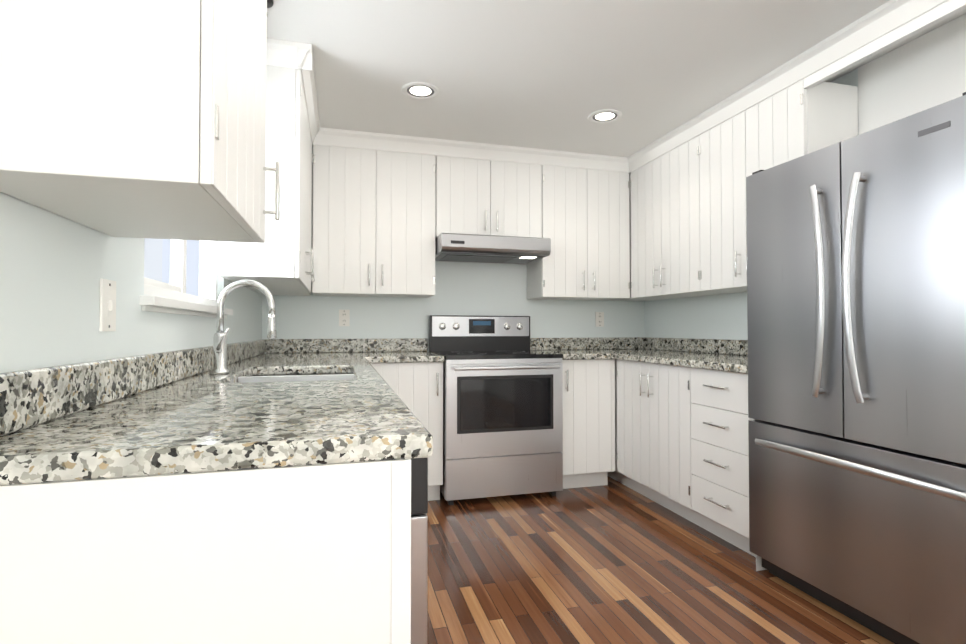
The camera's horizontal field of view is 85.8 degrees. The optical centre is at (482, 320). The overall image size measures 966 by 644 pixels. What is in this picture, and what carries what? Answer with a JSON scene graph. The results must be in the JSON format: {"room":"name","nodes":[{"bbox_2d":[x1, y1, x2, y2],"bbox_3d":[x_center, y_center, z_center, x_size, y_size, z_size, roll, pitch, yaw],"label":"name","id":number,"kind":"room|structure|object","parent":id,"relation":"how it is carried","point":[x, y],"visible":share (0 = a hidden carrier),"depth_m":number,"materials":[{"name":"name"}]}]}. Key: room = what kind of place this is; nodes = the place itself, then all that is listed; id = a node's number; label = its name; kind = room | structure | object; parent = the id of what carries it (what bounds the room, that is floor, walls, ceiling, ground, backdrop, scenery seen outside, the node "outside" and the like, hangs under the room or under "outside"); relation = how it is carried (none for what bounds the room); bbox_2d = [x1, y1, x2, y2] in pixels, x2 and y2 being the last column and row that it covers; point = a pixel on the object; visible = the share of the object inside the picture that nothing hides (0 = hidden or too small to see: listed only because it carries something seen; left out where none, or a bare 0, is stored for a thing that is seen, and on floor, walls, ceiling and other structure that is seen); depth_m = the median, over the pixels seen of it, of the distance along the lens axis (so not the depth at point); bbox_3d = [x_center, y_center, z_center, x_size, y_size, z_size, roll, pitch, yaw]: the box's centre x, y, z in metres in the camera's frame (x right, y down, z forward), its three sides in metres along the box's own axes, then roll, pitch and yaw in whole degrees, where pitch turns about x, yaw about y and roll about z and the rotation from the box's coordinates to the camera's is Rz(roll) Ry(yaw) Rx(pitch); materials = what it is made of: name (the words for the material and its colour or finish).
{"room":"kitchen","nodes":[
{"label":"kitchen","id":0,"kind":"room"},
{"bbox_2d":[0,192,261,372],"bbox_3d":[-0.688,-0.086,0.392,0.100,2.330,6.390,0,-1,-15],"label":"wall","id":1,"kind":"structure","parent":0,"point":[54,268],"depth_m":1.04,"materials":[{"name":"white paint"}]},
{"bbox_2d":[99,278,115,330],"bbox_3d":[-0.842,-0.033,1.173,0.014,0.116,0.072,0,-1,-15],"label":"light switch","id":2,"kind":"object","parent":1,"relation":"attached to","point":[107,317],"visible":1,"depth_m":1.16,"materials":[{"name":"white plastic"}]},
{"bbox_2d":[0,0,279,242],"bbox_3d":[-0.603,-0.672,0.988,0.363,0.957,0.538,0,-1,-15],"label":"upper cabinet","id":3,"kind":"object","parent":1,"relation":"attached to","point":[134,118],"visible":1,"depth_m":0.74,"materials":[{"name":"white wood"}]},
{"bbox_2d":[140,239,232,318],"bbox_3d":[-1.058,-0.465,1.869,0.110,0.899,1.040,0,-1,-15],"label":"window","id":4,"kind":"structure","parent":1,"relation":"in","point":[172,297],"depth_m":1.84,"materials":[{"name":"white wood"}]},
{"bbox_2d":[219,65,310,288],"bbox_3d":[-1.033,-0.655,2.489,0.326,0.940,0.442,0,-1,-15],"label":"upper cabinet","id":5,"kind":"object","parent":1,"relation":"attached to","point":[280,261],"depth_m":2.30,"materials":[{"name":"white wood"}]},
{"bbox_2d":[250,140,313,295],"bbox_3d":[-1.161,-0.647,2.957,0.326,0.940,0.528,0,-1,-15],"label":"upper cabinet","id":6,"kind":"object","parent":1,"relation":"attached to","point":[310,253],"depth_m":3.07,"materials":[{"name":"white wood"}]},
{"bbox_2d":[266,38,297,67],"bbox_3d":[-0.982,-1.172,2.261,0.300,0.093,0.062,0,-1,-15],"label":"crown molding","id":7,"kind":"structure","parent":1,"relation":"attached to","point":[282,53],"depth_m":2.28,"materials":[{"name":"white wood"}]},
{"bbox_2d":[290,42,321,143],"bbox_3d":[-0.917,-1.163,2.741,0.078,0.093,0.954,0,-1,-15],"label":"crown molding","id":8,"kind":"structure","parent":1,"relation":"attached to","point":[305,64],"depth_m":2.59,"materials":[{"name":"white wood"}]},
{"bbox_2d":[262,147,644,352],"bbox_3d":[-0.091,-0.025,3.919,3.110,2.330,0.100,0,-1,-15],"label":"wall","id":9,"kind":"structure","parent":0,"point":[477,289],"depth_m":3.84,"materials":[{"name":"white paint"}]},
{"bbox_2d":[259,293,302,295],"bbox_3d":[-1.277,-0.639,3.374,0.323,0.940,0.338,0,-1,-15],"label":"upper cabinet","id":10,"kind":"object","parent":9,"relation":"attached to","point":[289,294],"depth_m":3.43,"materials":[{"name":"white wood"}]},
{"bbox_2d":[339,310,349,325],"bbox_3d":[-0.967,-0.015,3.623,0.072,0.116,0.008,0,-1,-15],"label":"electrical outlet","id":11,"kind":"object","parent":9,"relation":"attached to","point":[344,317],"visible":1,"depth_m":3.62,"materials":[{"name":"white plastic"}]},
{"bbox_2d":[312,144,435,297],"bbox_3d":[-0.733,-0.637,3.510,0.784,0.940,0.364,0,-1,-15],"label":"upper cabinet","id":12,"kind":"object","parent":9,"relation":"attached to","point":[373,232],"visible":1,"depth_m":3.37,"materials":[{"name":"white wood"}]},
{"bbox_2d":[312,128,625,171],"bbox_3d":[-0.032,-1.149,3.539,2.234,0.093,0.062,0,-1,-15],"label":"crown molding","id":13,"kind":"structure","parent":9,"relation":"attached to","point":[330,137],"depth_m":3.51,"materials":[{"name":"white wood"}]},
{"bbox_2d":[435,155,541,237],"bbox_3d":[0.014,-0.829,3.717,0.756,0.550,0.364,0,-1,-15],"label":"upper cabinet","id":14,"kind":"object","parent":9,"relation":"attached to","point":[485,197],"visible":0.81,"depth_m":3.57,"materials":[{"name":"white wood"}]},
{"bbox_2d":[435,233,550,263],"bbox_3d":[0.032,-0.490,3.646,0.748,0.125,0.499,0,-1,-15],"label":"range hood","id":15,"kind":"object","parent":9,"relation":"attached to","point":[452,247],"visible":0.9,"depth_m":3.44,"materials":[{"name":"silver metal"}]},
{"bbox_2d":[527,165,629,300],"bbox_3d":[0.717,-0.630,3.906,0.694,0.940,0.364,0,-1,-15],"label":"upper cabinet","id":16,"kind":"object","parent":9,"relation":"attached to","point":[585,223],"visible":0.98,"depth_m":3.77,"materials":[{"name":"white wood"}]},
{"bbox_2d":[595,312,603,326],"bbox_3d":[0.931,-0.006,4.141,0.072,0.116,0.008,0,-1,-15],"label":"electrical outlet","id":17,"kind":"object","parent":9,"relation":"attached to","point":[599,317],"visible":1,"depth_m":4.14,"materials":[{"name":"white plastic"}]},
{"bbox_2d":[267,0,965,173],"bbox_3d":[0.764,-1.284,0.810,3.110,0.080,6.590,0,-1,-15],"label":"ceiling","id":18,"kind":"structure","parent":0,"point":[546,74],"depth_m":2.42,"materials":[{"name":"white paint"}]},
{"bbox_2d":[267,0,272,7],"bbox_3d":[-0.847,-1.191,1.980,0.090,0.066,0.090,0,-1,-15],"label":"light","id":19,"kind":"object","parent":18,"relation":"attached to","point":[269,3],"visible":0.17,"depth_m":1.99,"materials":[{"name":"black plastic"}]},
{"bbox_2d":[401,82,439,99],"bbox_3d":[-0.330,-1.208,2.744,0.200,0.006,0.200,0,-1,-15],"label":"recessed light","id":20,"kind":"object","parent":18,"relation":"in","point":[420,90],"visible":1,"depth_m":2.74,"materials":[{"name":"white"}]},
{"bbox_2d":[588,109,621,122],"bbox_3d":[0.721,-1.202,3.073,0.200,0.006,0.200,0,-1,-15],"label":"recessed light","id":21,"kind":"object","parent":18,"relation":"in","point":[606,116],"visible":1,"depth_m":3.07,"materials":[{"name":"white"}]},
{"bbox_2d":[427,476,893,643],"bbox_3d":[0.764,1.115,0.768,3.110,0.060,6.590,0,-1,-15],"label":"floor","id":22,"kind":"structure","parent":0,"point":[613,561],"depth_m":2.21,"materials":[{"name":"brown wood"}]},
{"bbox_2d":[0,459,410,643],"bbox_3d":[-0.407,0.649,0.719,0.611,0.872,0.022,0,-1,-15],"label":"cabinet end panel","id":23,"kind":"object","parent":22,"relation":"on","point":[314,554],"visible":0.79,"depth_m":0.72,"materials":[{"name":"white wood"}]},
{"bbox_2d":[266,374,325,375],"bbox_3d":[-0.923,0.682,2.614,0.616,0.872,0.631,0,-1,-15],"label":"base cabinet","id":24,"kind":"object","parent":22,"relation":"on","point":[311,374],"depth_m":2.31,"materials":[{"name":"white"}]},
{"bbox_2d":[0,339,443,485],"bbox_3d":[-0.771,0.171,2.144,0.660,0.133,2.952,0,-1,-15],"label":"countertop","id":25,"kind":"structure","parent":24,"relation":"on","point":[175,412],"depth_m":0.92,"materials":[{"name":"stone"}]},
{"bbox_2d":[210,280,276,373],"bbox_3d":[-0.878,0.022,1.903,0.225,0.344,0.098,0,-1,-15],"label":"faucet","id":26,"kind":"object","parent":25,"relation":"on","point":[219,349],"visible":1,"depth_m":1.89,"materials":[{"name":"silver metal"}]},
{"bbox_2d":[238,374,353,382],"bbox_3d":[-0.694,0.309,1.944,0.422,0.202,0.692,0,-1,-15],"label":"sink","id":27,"kind":"object","parent":25,"relation":"in","point":[283,378],"visible":0.12,"depth_m":1.94,"materials":[{"name":"silver metal"}]},
{"bbox_2d":[370,362,442,500],"bbox_3d":[-0.554,0.695,3.385,0.490,0.872,0.654,0,-1,-15],"label":"base cabinet","id":28,"kind":"object","parent":22,"relation":"on","point":[417,387],"visible":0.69,"depth_m":3.15,"materials":[{"name":"white wood"}]},
{"bbox_2d":[380,338,443,356],"bbox_3d":[-0.536,0.193,3.399,0.454,0.133,0.656,0,-1,-15],"label":"backsplash","id":29,"kind":"structure","parent":28,"relation":"on","point":[413,343],"depth_m":3.73,"materials":[{"name":"stone"}]},
{"bbox_2d":[411,458,427,643],"bbox_3d":[-0.462,0.655,1.028,0.617,0.869,0.597,0,-1,-15],"label":"dishwasher","id":30,"kind":"object","parent":22,"relation":"on","point":[419,546],"visible":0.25,"depth_m":0.82,"materials":[{"name":"silver metal"}]},
{"bbox_2d":[429,315,562,504],"bbox_3d":[0.065,0.548,3.506,0.756,1.170,0.720,0,-1,-15],"label":"range","id":31,"kind":"object","parent":22,"relation":"on","point":[502,409],"visible":1,"depth_m":3.23,"materials":[{"name":"silver metal"}]},
{"bbox_2d":[561,359,614,488],"bbox_3d":[0.616,0.701,3.705,0.400,0.872,0.654,0,-1,-15],"label":"base cabinet","id":32,"kind":"object","parent":22,"relation":"on","point":[588,452],"visible":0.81,"depth_m":3.43,"materials":[{"name":"white wood"}]},
{"bbox_2d":[530,337,611,359],"bbox_3d":[0.600,0.198,3.709,0.370,0.133,0.656,0,-1,-15],"label":"countertop","id":33,"kind":"structure","parent":32,"relation":"on","point":[571,348],"depth_m":4.00,"materials":[{"name":"stone"}]},
{"bbox_2d":[612,359,647,497],"bbox_3d":[1.241,0.695,3.368,0.616,0.872,0.379,0,-1,-15],"label":"base cabinet","id":34,"kind":"object","parent":22,"relation":"on","point":[629,375],"depth_m":3.33,"materials":[{"name":"white wood"}]},
{"bbox_2d":[612,337,747,373],"bbox_3d":[1.249,0.190,3.277,0.654,0.133,1.831,0,-1,-15],"label":"countertop","id":35,"kind":"structure","parent":34,"relation":"on","point":[711,354],"depth_m":3.32,"materials":[{"name":"stone"}]},
{"bbox_2d":[644,362,687,519],"bbox_3d":[1.341,0.688,3.002,0.616,0.872,0.380,0,-1,-15],"label":"base cabinet","id":36,"kind":"object","parent":22,"relation":"on","point":[681,442],"depth_m":2.95,"materials":[{"name":"white wood"}]},
{"bbox_2d":[684,367,766,570],"bbox_3d":[1.450,0.681,2.605,0.616,0.872,0.444,0,-1,-15],"label":"base cabinet","id":37,"kind":"object","parent":22,"relation":"on","point":[718,441],"depth_m":2.54,"materials":[{"name":"white wood"}]},
{"bbox_2d":[746,92,965,643],"bbox_3d":[1.576,0.225,1.944,0.709,1.762,0.905,0,-1,-15],"label":"refrigerator","id":38,"kind":"object","parent":22,"relation":"on","point":[856,285],"visible":1,"depth_m":1.78,"materials":[{"name":"metal"}]},
{"bbox_2d":[645,68,858,339],"bbox_3d":[2.229,-0.073,1.138,0.100,2.330,6.490,0,-1,-15],"label":"wall","id":39,"kind":"structure","parent":0,"point":[721,316],"depth_m":3.58,"materials":[{"name":"white paint"}]},
{"bbox_2d":[611,299,662,300],"bbox_3d":[1.211,-0.628,4.057,0.323,0.940,0.333,0,-1,-15],"label":"upper cabinet","id":40,"kind":"object","parent":39,"relation":"attached to","point":[619,299],"depth_m":4.03,"materials":[{"name":"white wood"}]},
{"bbox_2d":[628,157,658,298],"bbox_3d":[1.303,-0.634,3.714,0.326,0.940,0.378,0,-1,-15],"label":"upper cabinet","id":41,"kind":"object","parent":39,"relation":"attached to","point":[643,181],"depth_m":3.68,"materials":[{"name":"white wood"}]},
{"bbox_2d":[659,138,706,298],"bbox_3d":[1.404,-0.640,3.344,0.326,0.940,0.388,0,-1,-15],"label":"upper cabinet","id":42,"kind":"object","parent":39,"relation":"attached to","point":[688,219],"depth_m":3.33,"materials":[{"name":"white wood"}]},
{"bbox_2d":[695,114,746,294],"bbox_3d":[1.504,-0.646,2.979,0.326,0.940,0.369,0,-1,-15],"label":"upper cabinet","id":43,"kind":"object","parent":39,"relation":"attached to","point":[718,150],"depth_m":2.96,"materials":[{"name":"white wood"}]},
{"bbox_2d":[626,0,965,172],"bbox_3d":[1.672,-1.158,1.720,0.086,0.140,4.470,0,-1,-15],"label":"crown molding","id":44,"kind":"structure","parent":39,"relation":"attached to","point":[893,22],"depth_m":2.27,"materials":[{"name":"white wood"}]},
{"bbox_2d":[739,79,857,290],"bbox_3d":[1.600,-0.652,2.627,0.326,0.940,0.362,0,-1,-15],"label":"upper cabinet","id":45,"kind":"object","parent":39,"relation":"attached to","point":[796,121],"depth_m":2.49,"materials":[{"name":"white wood"}]},
{"bbox_2d":[858,20,965,134],"bbox_3d":[2.196,-0.074,1.058,0.005,2.329,2.954,0,-1,-15],"label":"wall","id":46,"kind":"structure","parent":39,"relation":"attached to","point":[922,73],"depth_m":2.25,"materials":[{"name":"white paint"}]},
{"label":"outside","id":47,"kind":"structure","parent":0,"visible":0},
{"bbox_2d":[144,238,162,281],"bbox_3d":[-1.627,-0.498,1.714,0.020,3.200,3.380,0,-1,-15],"label":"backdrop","id":48,"kind":"structure","parent":47,"point":[153,248],"depth_m":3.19,"materials":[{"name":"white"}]}
]}

